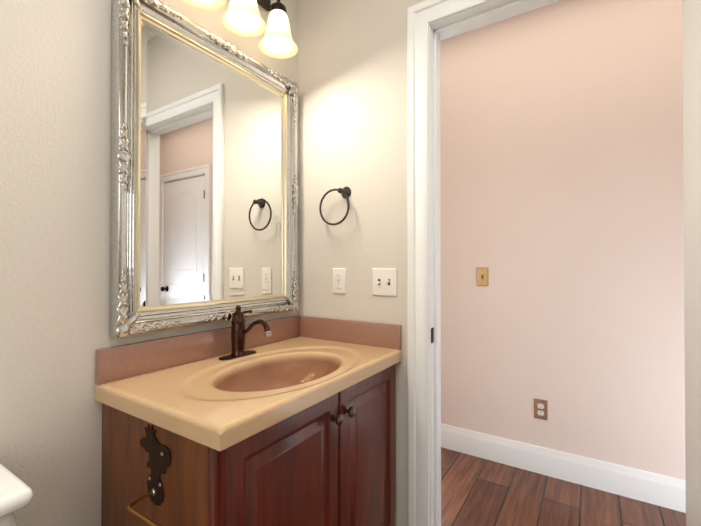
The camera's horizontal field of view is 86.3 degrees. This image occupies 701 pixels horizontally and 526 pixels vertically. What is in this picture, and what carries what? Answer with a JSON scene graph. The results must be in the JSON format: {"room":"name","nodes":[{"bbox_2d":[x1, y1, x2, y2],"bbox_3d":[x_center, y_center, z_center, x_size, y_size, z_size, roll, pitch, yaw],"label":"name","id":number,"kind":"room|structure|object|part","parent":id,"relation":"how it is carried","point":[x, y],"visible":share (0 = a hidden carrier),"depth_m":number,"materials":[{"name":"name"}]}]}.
{"room":"bathroom","nodes":[
{"label":"bathroom","id":0,"kind":"room"},
{"bbox_2d":[0,0,298,525],"bbox_3d":[-1.000,-0.169,0.785,0.120,2.750,2.570,0,-1,33],"label":"wall","id":1,"kind":"structure","parent":0,"point":[55,85],"depth_m":1.01,"materials":[{"name":"beige paint"}]},
{"bbox_2d":[95,315,300,384],"bbox_3d":[-0.486,0.302,1.447,0.019,0.102,0.891,0,-1,33],"label":"backsplash","id":2,"kind":"structure","parent":1,"relation":"attached to","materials":[{"name":"stone"}]},
{"bbox_2d":[109,0,298,337],"bbox_3d":[-0.477,-0.313,1.437,0.053,1.073,0.809,0,-1,33],"label":"mirror","id":3,"kind":"object","parent":1,"relation":"attached to","point":[204,196],"visible":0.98,"depth_m":1.33,"materials":[{"name":"silver metal"}]},
{"bbox_3d":[-0.488,-0.313,1.444,0.001,0.907,0.644,0,-1,33],"label":"glass","id":4,"kind":"part","parent":3,"relation":"part of","materials":[{"name":"white"}]},
{"bbox_2d":[183,0,297,58],"bbox_3d":[-0.414,-1.044,1.397,0.208,0.320,0.523,0,-1,33],"label":"sconce","id":5,"kind":"object","parent":1,"relation":"attached to","point":[241,18],"visible":1,"depth_m":1.45,"materials":[{"name":"white glass"}]},
{"bbox_2d":[298,0,424,525],"bbox_3d":[-0.510,-0.159,2.033,1.955,2.750,0.060,0,-1,33],"label":"wall","id":6,"kind":"structure","parent":0,"point":[353,95],"depth_m":1.65,"materials":[{"name":"beige paint"}]},
{"bbox_2d":[319,187,350,224],"bbox_3d":[-0.063,-0.255,1.676,0.164,0.177,0.058,0,-1,33],"label":"towel ring","id":7,"kind":"object","parent":6,"relation":"attached to","point":[344,192],"visible":1,"depth_m":1.66,"materials":[{"name":"grey metal"}]},
{"bbox_2d":[333,268,345,293],"bbox_3d":[-0.053,0.081,1.697,0.070,0.115,0.008,0,-1,33],"label":"electrical outlet","id":8,"kind":"object","parent":6,"relation":"attached to","point":[339,280],"visible":1,"depth_m":1.69,"materials":[{"name":"white plastic"}]},
{"bbox_2d":[372,268,396,295],"bbox_3d":[0.139,0.080,1.568,0.116,0.115,0.018,0,-1,33],"label":"light switch","id":9,"kind":"object","parent":6,"relation":"attached to","point":[384,281],"visible":1,"depth_m":1.57,"materials":[{"name":"white plastic"}]},
{"bbox_2d":[440,0,685,479],"bbox_3d":[1.386,-0.159,2.074,1.800,2.750,0.120,0,-1,33],"label":"wall","id":10,"kind":"structure","parent":0,"point":[561,176],"depth_m":2.10,"materials":[{"name":"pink paint"}]},
{"bbox_2d":[477,268,487,285],"bbox_3d":[0.827,0.087,2.349,0.070,0.115,0.018,0,-1,33],"label":"light switch","id":11,"kind":"object","parent":10,"relation":"attached to","point":[482,276],"visible":1,"depth_m":2.35,"materials":[{"name":"gold metal"}]},
{"bbox_2d":[534,398,547,420],"bbox_3d":[1.104,0.850,2.171,0.070,0.115,0.008,0,-1,33],"label":"outlet","id":12,"kind":"object","parent":10,"relation":"attached to","point":[540,408],"visible":1,"depth_m":2.17,"materials":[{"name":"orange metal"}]},
{"bbox_2d":[441,423,685,512],"bbox_3d":[1.319,1.141,2.025,1.729,0.150,0.017,0,-1,33],"label":"baseboard","id":13,"kind":"structure","parent":10,"relation":"attached to","point":[652,488],"depth_m":2.07,"materials":[{"name":"white wood"}]},
{"bbox_2d":[441,447,685,525],"bbox_3d":[0.615,1.259,1.233,5.100,0.100,5.250,0,-1,33],"label":"floor","id":14,"kind":"structure","parent":0,"point":[477,491],"depth_m":1.90,"materials":[{"name":"brown wood"}]},
{"bbox_2d":[0,462,32,525],"bbox_3d":[-0.668,0.822,0.469,0.733,0.762,0.504,0,-1,33],"label":"toilet","id":15,"kind":"object","parent":14,"relation":"on","point":[16,493],"visible":1,"depth_m":0.73,"materials":[{"name":"white ceramic"}]},
{"bbox_3d":[-0.871,0.663,0.600,0.232,0.362,0.470,0,-1,33],"label":"tank","id":16,"kind":"part","parent":15,"relation":"part of","materials":[{"name":"white ceramic"}]},
{"bbox_2d":[95,306,401,525],"bbox_3d":[-0.273,0.685,1.271,0.564,1.048,0.951,0,-1,33],"label":"bathroom vanity","id":17,"kind":"object","parent":14,"relation":"on","point":[288,421],"visible":1,"depth_m":1.07,"materials":[{"name":"brown wood"}]},
{"bbox_3d":[-0.443,0.571,0.858,0.166,0.014,0.071,0,-1,33],"label":"rod","id":18,"kind":"part","parent":17,"relation":"part of","materials":[{"name":"gold metal"}]},
{"bbox_3d":[-0.490,0.506,0.936,0.138,0.195,0.003,0,-1,33],"label":"plate","id":19,"kind":"part","parent":17,"relation":"part of","materials":[{"name":"black metal"}]},
{"bbox_2d":[95,337,401,450],"bbox_3d":[-0.262,0.416,1.302,0.552,0.134,0.891,0,-1,33],"label":"countertop","id":20,"kind":"structure","parent":17,"relation":"on","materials":[{"name":"stone"}]},
{"bbox_2d":[219,306,271,360],"bbox_3d":[-0.365,0.258,1.379,0.199,0.192,0.164,0,-1,33],"label":"faucet","id":21,"kind":"object","parent":20,"relation":"on","point":[238,331],"depth_m":1.40,"materials":[{"name":"brown metal"}]},
{"bbox_3d":[-0.163,0.741,1.002,0.020,0.683,0.439,0,-1,33],"label":"door","id":22,"kind":"part","parent":17,"relation":"part of","materials":[{"name":"brown wood"}]},
{"bbox_3d":[-0.019,0.480,1.179,0.034,0.035,0.105,0,-1,33],"label":"knob","id":23,"kind":"part","parent":17,"relation":"part of","materials":[{"name":"brown metal"}]},
{"bbox_3d":[0.069,0.744,1.363,0.020,0.683,0.402,0,-1,33],"label":"door","id":24,"kind":"part","parent":17,"relation":"part of","materials":[{"name":"brown wood"}]},
{"bbox_3d":[0.659,-1.250,1.290,0.825,0.580,0.060,0,-1,33],"label":"wall","id":25,"kind":"structure","parent":0,"visible":0},
{"bbox_2d":[407,0,560,525],"bbox_3d":[0.675,0.090,1.305,0.963,2.239,0.166,0,-1,33],"label":"door frame","id":26,"kind":"structure","parent":25,"relation":"attached to","point":[422,16],"depth_m":1.48,"materials":[{"name":"white wood"}]},
{"bbox_2d":[431,327,433,342],"bbox_3d":[0.324,0.286,1.482,0.002,0.060,0.028,0,-1,33],"label":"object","id":27,"kind":"structure","parent":26,"relation":"attached to","point":[432,335],"depth_m":1.48,"materials":[{"name":"black metal"}]},
{"bbox_2d":[682,0,700,525],"bbox_3d":[0.794,0.128,0.704,0.167,2.130,0.809,0,-1,33],"label":"bathroom door","id":28,"kind":"structure","parent":25,"relation":"in","point":[691,32],"depth_m":0.99,"materials":[{"name":"white paint"},{"name":"wood"}]}
]}

